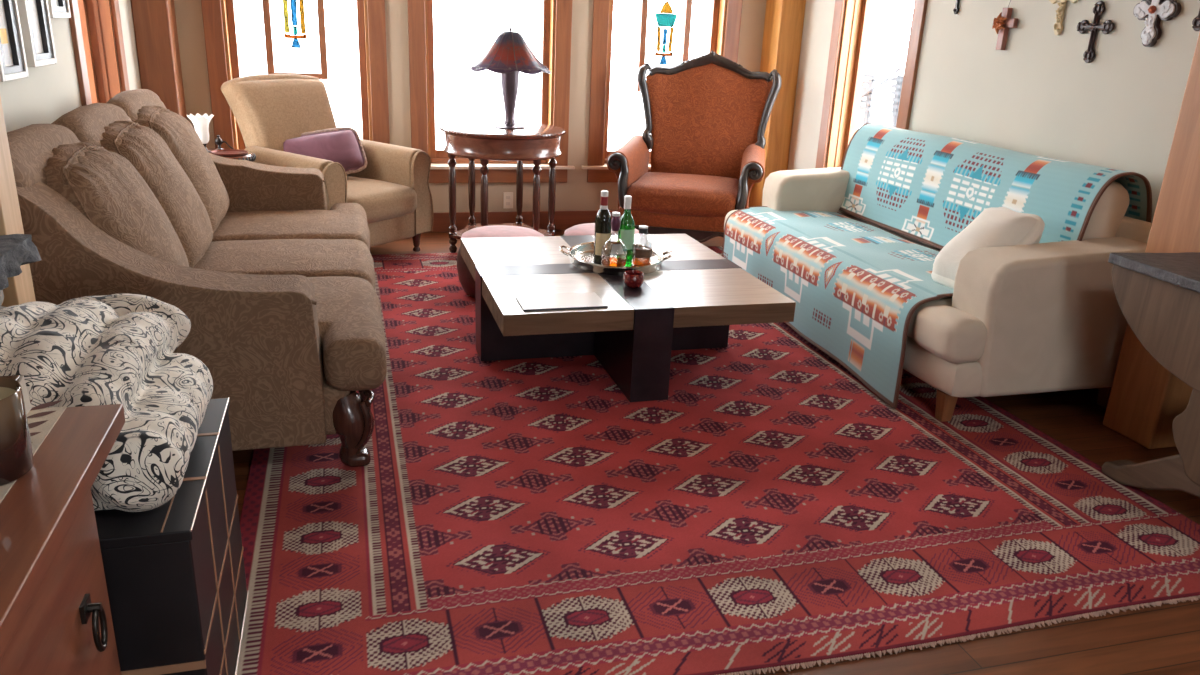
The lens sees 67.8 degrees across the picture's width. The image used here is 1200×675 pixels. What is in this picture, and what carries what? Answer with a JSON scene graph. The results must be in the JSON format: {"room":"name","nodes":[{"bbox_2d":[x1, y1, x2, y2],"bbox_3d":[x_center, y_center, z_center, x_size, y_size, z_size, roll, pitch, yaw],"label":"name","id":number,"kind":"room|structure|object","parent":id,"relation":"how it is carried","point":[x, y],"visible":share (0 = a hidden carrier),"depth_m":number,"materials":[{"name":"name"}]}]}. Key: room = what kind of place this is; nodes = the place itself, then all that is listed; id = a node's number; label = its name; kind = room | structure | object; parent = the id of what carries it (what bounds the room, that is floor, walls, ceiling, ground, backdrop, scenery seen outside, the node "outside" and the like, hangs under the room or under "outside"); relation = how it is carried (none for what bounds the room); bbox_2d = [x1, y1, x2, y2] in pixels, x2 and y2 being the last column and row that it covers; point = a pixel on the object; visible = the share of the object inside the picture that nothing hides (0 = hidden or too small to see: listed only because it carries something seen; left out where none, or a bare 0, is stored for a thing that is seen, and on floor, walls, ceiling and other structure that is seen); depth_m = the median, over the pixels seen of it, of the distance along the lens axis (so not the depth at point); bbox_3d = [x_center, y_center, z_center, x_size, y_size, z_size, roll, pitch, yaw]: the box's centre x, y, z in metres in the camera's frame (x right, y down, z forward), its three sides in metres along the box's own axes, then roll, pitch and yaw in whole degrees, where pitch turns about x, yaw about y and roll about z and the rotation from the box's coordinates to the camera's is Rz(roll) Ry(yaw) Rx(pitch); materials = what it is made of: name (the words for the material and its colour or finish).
{"room":"living room","nodes":[
{"label":"living room","id":0,"kind":"room"},
{"bbox_2d":[0,0,140,131],"bbox_3d":[-2.353,-1.328,3.610,0.200,2.750,3.830,-3,20,-15],"label":"wall","id":1,"kind":"structure","parent":0,"point":[42,97],"depth_m":3.71,"materials":[{"name":"paint"}]},
{"bbox_2d":[0,0,28,81],"bbox_3d":[-2.076,-1.116,3.090,0.035,0.427,0.280,-3,20,-15],"label":"framed picture","id":2,"kind":"object","parent":1,"relation":"attached to","point":[13,63],"visible":1,"depth_m":3.17,"materials":[{"name":"white wood"}]},
{"bbox_2d":[0,28,7,43],"bbox_3d":[-2.085,-1.051,3.110,0.002,0.050,0.100,-3,20,-15],"label":"picture","id":3,"kind":"object","parent":2,"relation":"on","point":[3,31],"depth_m":3.13},
{"bbox_2d":[2,45,9,64],"bbox_3d":[-2.086,-0.990,3.126,0.002,0.065,0.070,-3,20,-15],"label":"picture","id":4,"kind":"object","parent":2,"relation":"attached to","point":[5,48],"depth_m":3.14},
{"bbox_2d":[17,0,56,66],"bbox_3d":[-2.175,-1.266,3.420,0.035,0.427,0.290,-3,20,-15],"label":"framed picture","id":5,"kind":"object","parent":1,"relation":"attached to","point":[34,15],"visible":0.88,"depth_m":3.46,"materials":[{"name":"white wood"}]},
{"bbox_2d":[28,0,38,37],"bbox_3d":[-2.181,-1.266,3.418,0.002,0.227,0.090,-3,20,-15],"label":"picture","id":6,"kind":"object","parent":5,"relation":"attached to","point":[32,6],"depth_m":3.45},
{"bbox_2d":[48,0,70,17],"bbox_3d":[-2.254,-1.524,3.657,0.035,0.402,0.270,-3,20,-15],"label":"framed picture","id":7,"kind":"object","parent":1,"relation":"attached to","point":[57,8],"visible":0.82,"depth_m":3.73,"materials":[{"name":"silver metal"}]},
{"bbox_2d":[69,0,129,105],"bbox_3d":[-2.531,-1.605,4.318,0.240,2.105,0.990,-3,20,-15],"label":"window","id":8,"kind":"structure","parent":1,"relation":"in","point":[91,25],"depth_m":4.68,"materials":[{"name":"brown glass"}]},
{"bbox_2d":[130,0,186,118],"bbox_3d":[-2.639,-1.919,5.281,0.195,2.750,0.260,-3,20,-15],"label":"trim","id":9,"kind":"structure","parent":1,"relation":"attached to","point":[154,21],"depth_m":5.25,"materials":[{"name":"brown wood"}]},
{"bbox_2d":[174,0,766,212],"bbox_3d":[-0.734,-2.097,6.032,4.680,2.750,0.200,-3,20,-15],"label":"wall","id":10,"kind":"structure","parent":0,"point":[578,194],"depth_m":6.17,"materials":[{"name":"beige paint"}]},
{"bbox_2d":[201,0,389,149],"bbox_3d":[-1.927,-2.046,5.666,1.180,2.105,0.240,-3,20,-15],"label":"window","id":11,"kind":"structure","parent":10,"relation":"in","point":[218,15],"depth_m":5.71,"materials":[{"name":"brown wood"}]},
{"bbox_2d":[262,0,327,79],"bbox_3d":[-1.923,-2.282,5.555,0.370,1.290,0.030,-3,20,-15],"label":"stained glass panel","id":12,"kind":"object","parent":11,"relation":"hanging from","point":[265,3],"visible":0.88,"depth_m":5.66,"materials":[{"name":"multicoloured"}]},
{"bbox_2d":[407,0,574,182],"bbox_3d":[-0.741,-2.107,5.994,1.180,2.105,0.240,-3,20,-15],"label":"window","id":13,"kind":"structure","parent":10,"relation":"in","point":[556,37],"depth_m":6.11,"materials":[{"name":"brown wood"}]},
{"bbox_2d":[503,192,512,207],"bbox_3d":[-0.653,-0.975,6.345,0.070,0.115,0.008,-3,20,-15],"label":"wall outlet","id":14,"kind":"object","parent":10,"relation":"attached to","point":[507,196],"visible":1,"depth_m":6.34,"materials":[{"name":"plastic"}]},
{"bbox_2d":[429,210,616,231],"bbox_3d":[-0.759,-0.828,6.361,3.880,0.137,0.018,-3,20,-15],"label":"baseboard","id":15,"kind":"structure","parent":10,"relation":"attached to","point":[563,220],"depth_m":6.40,"materials":[{"name":"brown wood"}]},
{"bbox_2d":[581,0,742,181],"bbox_3d":[0.452,-2.169,6.322,1.180,2.105,0.240,-3,20,-15],"label":"window","id":16,"kind":"structure","parent":10,"relation":"in","point":[602,25],"depth_m":6.33,"materials":[{"name":"brown wood"}]},
{"bbox_2d":[637,0,692,90],"bbox_3d":[0.471,-2.393,6.220,0.370,1.317,0.030,-3,20,-15],"label":"stained glass panel","id":17,"kind":"object","parent":16,"relation":"hanging from","point":[663,19],"visible":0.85,"depth_m":6.29,"materials":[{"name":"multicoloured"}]},
{"bbox_2d":[232,229,1199,674],"bbox_3d":[-0.400,0.878,1.879,6.540,0.120,9.850,-3,20,-15],"label":"floor","id":18,"kind":"structure","parent":0,"point":[1164,639],"depth_m":2.27,"materials":[{"name":"brown wood"}]},
{"bbox_2d":[0,234,33,309],"bbox_3d":[-1.429,0.324,1.797,0.466,0.908,0.799,-3,20,-15],"label":"mantel","id":19,"kind":"object","parent":18,"relation":"on","point":[16,250],"visible":0.18,"depth_m":1.94,"materials":[{"name":"grey stone"}]},
{"bbox_2d":[0,97,35,308],"bbox_3d":[-1.382,-0.683,1.950,0.043,2.700,0.120,-3,20,-15],"label":"trim","id":20,"kind":"structure","parent":18,"relation":"on","point":[21,291],"depth_m":2.09,"materials":[{"name":"brown wood"}]},
{"bbox_2d":[0,404,124,674],"bbox_3d":[-0.930,0.698,0.925,0.670,0.800,1.220,-3,20,-15],"label":"base cabinet","id":21,"kind":"object","parent":18,"relation":"on","point":[56,618],"visible":1,"depth_m":1.16,"materials":[{"name":"brown wood"}]},
{"bbox_2d":[0,480,15,502],"bbox_3d":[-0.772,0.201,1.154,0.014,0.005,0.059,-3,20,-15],"label":"table runner","id":22,"kind":"object","parent":21,"relation":"on","point":[4,489],"depth_m":1.16,"materials":[{"name":"fabric"}]},
{"bbox_2d":[18,375,66,455],"bbox_3d":[-0.848,0.110,1.324,0.060,0.059,0.223,-3,20,-15],"label":"table runner","id":23,"kind":"object","parent":21,"relation":"on","point":[42,419],"depth_m":1.37,"materials":[{"name":"fabric"}]},
{"bbox_2d":[0,375,19,380],"bbox_3d":[-0.957,0.088,1.303,0.166,0.097,0.113,-3,20,-15],"label":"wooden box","id":24,"kind":"object","parent":23,"relation":"on","point":[15,377],"visible":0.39,"depth_m":1.36,"materials":[{"name":"brown wood"}]},
{"bbox_2d":[0,377,33,485],"bbox_3d":[-0.822,0.127,1.177,0.116,0.118,0.116,-3,20,-15],"label":"candle jar","id":25,"kind":"object","parent":23,"relation":"on","point":[16,452],"visible":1,"depth_m":1.17,"materials":[{"name":"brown glass"}]},
{"bbox_2d":[27,399,61,442],"bbox_3d":[-0.749,0.291,0.892,0.096,0.001,1.192,-3,20,-15],"label":"print","id":26,"kind":"object","parent":23,"relation":"on","point":[31,425],"depth_m":1.38},
{"bbox_2d":[94,397,248,674],"bbox_3d":[-0.995,0.508,1.839,0.419,0.556,0.593,-3,20,-15],"label":"cabinet","id":27,"kind":"object","parent":18,"relation":"on","point":[174,571],"visible":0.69,"depth_m":1.60,"materials":[{"name":"black paint"}]},
{"bbox_2d":[0,293,212,511],"bbox_3d":[-0.993,0.088,1.751,0.396,0.288,0.663,-3,20,-15],"label":"cushion","id":28,"kind":"object","parent":27,"relation":"on","point":[114,348],"visible":0.84,"depth_m":1.63,"materials":[{"name":"fabric"}]},
{"bbox_2d":[207,149,255,161],"bbox_3d":[-2.101,-0.695,4.976,0.394,0.662,0.392,-3,20,-15],"label":"side table","id":29,"kind":"object","parent":18,"relation":"on","point":[250,156],"visible":0.2,"depth_m":4.83,"materials":[{"name":"brown wood"}]},
{"bbox_2d":[186,113,213,152],"bbox_3d":[-2.152,-1.103,4.825,0.139,0.202,0.133,-3,20,-15],"label":"table lamp","id":30,"kind":"object","parent":29,"relation":"on","point":[201,123],"visible":0.81,"depth_m":4.79,"materials":[{"name":"glass"}]},
{"bbox_2d":[215,135,233,149],"bbox_3d":[-2.079,-1.079,4.942,0.104,0.088,0.045,-3,20,-15],"label":"trinket","id":31,"kind":"object","parent":29,"relation":"on","point":[218,140],"visible":0.91,"depth_m":4.93,"materials":[{"name":"black metal"}]},
{"bbox_2d":[210,149,247,155],"bbox_3d":[-2.010,-1.001,4.838,0.194,0.014,0.194,-3,20,-15],"label":"dish","id":32,"kind":"object","parent":29,"relation":"on","point":[223,152],"visible":0.97,"depth_m":4.85,"materials":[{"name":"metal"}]},
{"bbox_2d":[220,73,433,251],"bbox_3d":[-1.652,-1.028,5.398,1.033,1.048,0.889,13,22,29],"label":"armchair","id":33,"kind":"object","parent":18,"relation":"on","point":[269,110],"visible":0.59,"depth_m":5.32,"materials":[{"name":"beige fabric"}]},
{"bbox_2d":[283,127,367,174],"bbox_3d":[-1.702,-1.110,5.418,0.551,0.313,0.214,-8,22,-28],"label":"throw pillow","id":34,"kind":"object","parent":33,"relation":"on","point":[342,145],"visible":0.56,"depth_m":5.39,"materials":[{"name":"fabric"}]},
{"bbox_2d":[346,176,416,222],"bbox_3d":[-1.527,-0.838,5.383,0.721,0.211,0.563,13,22,29],"label":"seat cushion","id":35,"kind":"object","parent":33,"relation":"on","point":[384,199],"depth_m":5.27,"materials":[{"name":"beige fabric"}]},
{"bbox_2d":[439,121,565,252],"bbox_3d":[-0.618,-0.932,5.680,0.783,0.792,0.783,-10,23,-32],"label":"round table","id":36,"kind":"object","parent":18,"relation":"on","point":[472,140],"visible":0.77,"depth_m":5.42,"materials":[{"name":"brown wood"}]},
{"bbox_2d":[453,223,552,238],"bbox_3d":[-0.630,-0.668,5.772,0.660,0.021,0.592,-3,20,-15],"label":"shelf","id":37,"kind":"object","parent":36,"relation":"attached to","point":[456,234],"depth_m":5.86,"materials":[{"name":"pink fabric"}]},
{"bbox_2d":[469,22,550,128],"bbox_3d":[-0.550,-1.601,5.460,0.484,0.620,0.484,13,22,27],"label":"table lamp","id":38,"kind":"object","parent":36,"relation":"on","point":[509,55],"visible":1,"depth_m":5.32,"materials":[{"name":"glass"}]},
{"bbox_2d":[236,246,1199,674],"bbox_3d":[0.040,0.103,3.970,2.871,0.010,4.090,-3,20,-15],"label":"rug","id":39,"kind":"object","parent":18,"relation":"on","point":[774,511],"visible":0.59,"depth_m":2.68,"materials":[{"name":"fabric"}]},
{"bbox_2d":[7,89,386,466],"bbox_3d":[-1.512,-0.406,3.660,1.132,1.046,2.390,-3,20,-15],"label":"sofa","id":40,"kind":"object","parent":39,"relation":"on","point":[275,287],"visible":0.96,"depth_m":2.79,"materials":[{"name":"brown fabric"}]},
{"bbox_2d":[45,141,187,266],"bbox_3d":[-1.607,-0.324,2.930,0.432,0.611,0.685,-3,20,-15],"label":"cushion","id":41,"kind":"object","parent":40,"relation":"on","point":[105,188],"depth_m":2.74,"materials":[{"name":"brown fabric"}]},
{"bbox_2d":[99,119,213,267],"bbox_3d":[-1.780,-0.538,3.524,0.430,0.613,0.681,-3,20,-15],"label":"cushion","id":42,"kind":"object","parent":40,"relation":"on","point":[150,156],"depth_m":3.38,"materials":[{"name":"brown fabric"}]},
{"bbox_2d":[132,104,229,232],"bbox_3d":[-1.959,-0.751,4.119,0.427,0.614,0.682,-3,20,-15],"label":"cushion","id":43,"kind":"object","parent":40,"relation":"on","point":[210,178],"depth_m":3.98,"materials":[{"name":"brown fabric"}]},
{"bbox_2d":[195,238,375,289],"bbox_3d":[-1.343,-0.266,3.759,0.763,0.209,0.655,-3,20,-15],"label":"seat cushion","id":44,"kind":"object","parent":40,"relation":"on","point":[307,257],"depth_m":3.65,"materials":[{"name":"brown fabric"}]},
{"bbox_2d":[213,203,369,250],"bbox_3d":[-1.541,-0.510,4.440,0.762,0.208,0.843,-3,20,-15],"label":"seat cushion","id":45,"kind":"object","parent":40,"relation":"on","point":[243,221],"depth_m":4.28,"materials":[{"name":"brown fabric"}]},
{"bbox_2d":[307,277,386,390],"bbox_3d":[-1.142,-0.022,3.080,0.764,0.208,0.841,-3,20,-15],"label":"seat cushion","id":46,"kind":"object","parent":40,"relation":"on","point":[351,347],"depth_m":2.85,"materials":[{"name":"brown fabric"}]},
{"bbox_2d":[457,225,543,297],"bbox_3d":[-0.524,-0.412,4.836,0.500,0.345,0.500,-3,20,-15],"label":"pouf","id":47,"kind":"object","parent":39,"relation":"on","point":[466,279],"visible":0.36,"depth_m":4.73,"materials":[{"name":"fabric"}]},
{"bbox_2d":[461,225,543,237],"bbox_3d":[-0.519,-0.545,4.790,0.452,0.062,0.452,-3,20,-15],"label":"cushion","id":48,"kind":"object","parent":47,"relation":"on","point":[494,230],"depth_m":4.76,"materials":[{"name":"fabric"}]},
{"bbox_2d":[563,223,640,235],"bbox_3d":[0.019,-0.447,5.006,0.500,0.345,0.500,-3,20,-15],"label":"pouf","id":49,"kind":"object","parent":39,"relation":"on","point":[588,228],"visible":0.21,"depth_m":4.90,"materials":[{"name":"fabric"}]},
{"bbox_2d":[461,234,795,401],"bbox_3d":[0.041,-0.135,4.052,1.193,0.384,1.263,-3,20,-15],"label":"coffee table","id":50,"kind":"object","parent":39,"relation":"on","point":[692,301],"visible":0.8,"depth_m":3.71,"materials":[{"name":"brown wood"}]},
{"bbox_2d":[515,292,607,310],"bbox_3d":[-0.152,-0.139,3.442,0.324,0.007,0.190,-3,20,-15],"label":"booklet","id":51,"kind":"object","parent":50,"relation":"on","point":[563,301],"visible":1,"depth_m":3.43,"materials":[{"name":"paper"}]},
{"bbox_2d":[560,241,671,275],"bbox_3d":[0.072,-0.372,4.056,0.440,0.061,0.480,-13,25,-38],"label":"tray","id":52,"kind":"object","parent":50,"relation":"on","point":[581,255],"visible":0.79,"depth_m":4.01,"materials":[{"name":"silver metal"}]},
{"bbox_2d":[594,190,611,262],"bbox_3d":[0.014,-0.500,4.015,0.075,0.320,0.076,-3,20,-15],"label":"wine bottle","id":53,"kind":"object","parent":52,"relation":"on","point":[602,237],"visible":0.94,"depth_m":3.99,"materials":[{"name":"black glass"}]},
{"bbox_2d":[602,212,625,266],"bbox_3d":[0.066,-0.427,3.918,0.117,0.246,0.118,-3,20,-15],"label":"decanter","id":54,"kind":"object","parent":52,"relation":"on","point":[615,221],"visible":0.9,"depth_m":3.89,"materials":[{"name":"clear glass"}]},
{"bbox_2d":[617,196,634,261],"bbox_3d":[0.120,-0.495,4.047,0.077,0.294,0.078,-3,20,-15],"label":"bottle","id":55,"kind":"object","parent":52,"relation":"on","point":[626,233],"visible":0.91,"depth_m":4.02,"materials":[{"name":"green glass"}]},
{"bbox_2d":[632,225,651,265],"bbox_3d":[0.189,-0.410,3.988,0.091,0.179,0.091,-3,20,-15],"label":"liquor bottle","id":56,"kind":"object","parent":52,"relation":"on","point":[642,257],"visible":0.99,"depth_m":3.96,"materials":[{"name":"clear glass"}]},
{"bbox_2d":[623,270,644,287],"bbox_3d":[0.139,-0.240,3.687,0.090,0.060,0.090,-3,20,-15],"label":"candle cup","id":57,"kind":"object","parent":50,"relation":"on","point":[631,278],"visible":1,"depth_m":3.66,"materials":[{"name":"red glass"}]},
{"bbox_2d":[607,51,781,242],"bbox_3d":[0.624,-1.227,5.944,1.036,1.292,0.958,6,19,11],"label":"armchair","id":58,"kind":"object","parent":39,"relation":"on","point":[706,116],"visible":0.79,"depth_m":6.07,"materials":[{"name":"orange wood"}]},
{"bbox_2d":[627,172,738,216],"bbox_3d":[0.571,-0.951,5.913,0.714,0.222,0.706,6,19,11],"label":"seat cushion","id":59,"kind":"object","parent":58,"relation":"on","point":[654,194],"depth_m":5.64,"materials":[{"name":"orange fabric"}]},
{"bbox_2d":[724,167,1151,421],"bbox_3d":[1.479,-0.449,4.331,0.999,0.911,2.159,-3,20,-15],"label":"sofa","id":60,"kind":"object","parent":39,"relation":"on","point":[1038,317],"visible":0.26,"depth_m":3.38,"materials":[{"name":"beige fabric"}]},
{"bbox_2d":[724,210,736,226],"bbox_3d":[1.196,-0.509,4.814,0.716,0.193,1.092,-3,20,-15],"label":"seat cushion","id":61,"kind":"object","parent":60,"relation":"on","point":[730,212],"depth_m":5.16,"materials":[{"name":"beige fabric"}]},
{"bbox_2d":[722,206,953,408],"bbox_3d":[1.253,-0.245,4.393,0.664,0.461,1.829,-3,20,-15],"label":"blanket","id":62,"kind":"object","parent":60,"relation":"on","point":[856,287],"visible":0.78,"depth_m":4.08,"materials":[{"name":"fabric"}]},
{"bbox_2d":[929,207,1046,288],"bbox_3d":[1.558,-0.348,3.601,0.324,0.326,0.322,-3,20,-15],"label":"throw pillow","id":63,"kind":"object","parent":62,"relation":"on","point":[994,227],"visible":0.73,"depth_m":3.52,"materials":[{"name":"white fabric"}]},
{"bbox_2d":[854,216,942,250],"bbox_3d":[1.667,-0.794,4.746,0.274,0.512,0.903,-3,20,-15],"label":"cushion","id":64,"kind":"object","parent":60,"relation":"on","point":[898,234],"depth_m":4.71,"materials":[{"name":"fabric"}]},
{"bbox_2d":[907,297,986,363],"bbox_3d":[1.485,-0.158,3.836,0.715,0.194,1.062,-3,20,-15],"label":"seat cushion","id":65,"kind":"object","parent":60,"relation":"on","point":[945,330],"depth_m":3.33,"materials":[{"name":"beige fabric"}]},
{"bbox_2d":[839,122,1151,249],"bbox_3d":[1.782,-0.707,4.362,0.394,0.490,1.831,-3,20,-15],"label":"blanket","id":66,"kind":"object","parent":60,"relation":"on","point":[927,188],"visible":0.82,"depth_m":4.23,"materials":[{"name":"fabric"}]},
{"bbox_2d":[1082,180,1128,239],"bbox_3d":[1.900,-0.510,3.953,0.274,0.512,0.841,-3,20,-15],"label":"cushion","id":67,"kind":"object","parent":60,"relation":"on","point":[1107,220],"depth_m":3.55,"materials":[{"name":"beige fabric"}]},
{"bbox_2d":[1102,252,1199,497],"bbox_3d":[2.137,0.238,2.695,0.723,0.762,1.096,-3,20,-15],"label":"wooden table","id":68,"kind":"object","parent":18,"relation":"on","point":[1157,294],"visible":1,"depth_m":2.82,"materials":[{"name":"wood"}]},
{"bbox_2d":[787,0,1199,222],"bbox_3d":[2.711,-0.636,2.252,0.200,2.750,9.450,-3,20,-15],"label":"wall","id":69,"kind":"structure","parent":0,"point":[1038,95],"depth_m":4.15,"materials":[{"name":"paint"}]},
{"bbox_2d":[748,0,805,207],"bbox_3d":[1.299,-2.124,6.367,0.185,2.750,0.260,-3,20,-15],"label":"trim","id":70,"kind":"structure","parent":69,"relation":"attached to","point":[784,19],"depth_m":6.36,"materials":[{"name":"brown wood"}]},
{"bbox_2d":[815,0,927,168],"bbox_3d":[1.736,-1.811,5.451,0.240,2.105,1.040,-3,20,-15],"label":"window","id":71,"kind":"structure","parent":69,"relation":"in","point":[857,17],"depth_m":5.82,"materials":[{"name":"brown wood"}]},
{"bbox_2d":[953,0,958,13],"bbox_3d":[1.871,-1.821,4.649,0.023,0.257,0.167,-3,20,-15],"label":"wall cross","id":72,"kind":"object","parent":69,"relation":"attached to","point":[956,9],"visible":1,"depth_m":4.67,"materials":[{"name":"black metal"}]},
{"bbox_2d":[992,0,1017,49],"bbox_3d":[1.959,-1.542,4.329,0.058,0.281,0.150,-3,20,-15],"label":"wall cross","id":73,"kind":"object","parent":69,"relation":"attached to","point":[1003,22],"visible":1,"depth_m":4.33,"materials":[{"name":"wood"}]},
{"bbox_2d":[992,12,1005,33],"bbox_3d":[1.939,-1.529,4.341,0.024,0.101,0.089,-3,20,-15],"label":"flower","id":74,"kind":"object","parent":73,"relation":"on","point":[999,23],"depth_m":4.33,"materials":[{"name":"orange metal"}]},
{"bbox_2d":[1049,0,1078,35],"bbox_3d":[2.067,-1.492,3.993,0.025,0.266,0.181,-3,20,-15],"label":"wall cross","id":75,"kind":"object","parent":69,"relation":"attached to","point":[1058,27],"visible":1,"depth_m":4.01,"materials":[{"name":"beige"}]},
{"bbox_2d":[1077,1,1114,62],"bbox_3d":[2.121,-1.313,3.836,0.023,0.253,0.200,-3,20,-15],"label":"wall cross","id":76,"kind":"object","parent":69,"relation":"attached to","point":[1108,26],"visible":1,"depth_m":3.83,"materials":[{"name":"brown metal"}]},
{"bbox_2d":[1103,31,1199,448],"bbox_3d":[2.220,-0.923,3.018,0.310,2.750,0.230,-3,20,-15],"label":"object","id":77,"kind":"structure","parent":69,"relation":"attached to","point":[1145,398],"depth_m":3.25,"materials":[{"name":"brown wood"}]},
{"bbox_2d":[1133,0,1180,46],"bbox_3d":[2.192,-1.287,3.535,0.048,0.256,0.208,-3,20,-15],"label":"wall cross","id":78,"kind":"object","parent":69,"relation":"attached to","point":[1152,12],"visible":1,"depth_m":3.53,"materials":[{"name":"white ceramic"}]},
{"bbox_2d":[1192,9,1199,30],"bbox_3d":[2.262,-1.277,3.333,0.023,0.253,0.200,-3,20,-15],"label":"wall cross","id":79,"kind":"object","parent":69,"relation":"attached to","point":[1196,21],"visible":0.99,"depth_m":3.37,"materials":[{"name":"brown metal"}]},
{"label":"outside","id":80,"kind":"structure","parent":0,"visible":0},
{"bbox_2d":[237,39,904,150],"bbox_3d":[-2.757,-1.278,9.756,120.000,0.200,140.000,-3,20,-15],"label":"ground","id":81,"kind":"structure","parent":80,"point":[462,94],"depth_m":31.38,"materials":[{"name":"white"}]},
{"bbox_2d":[857,68,902,128],"bbox_3d":[4.756,-3.976,15.767,0.170,1.580,1.750,-3,20,-15],"label":"building","id":82,"kind":"structure","parent":81,"relation":"on","point":[884,81],"depth_m":15.34,"materials":[{"name":"white wood"}]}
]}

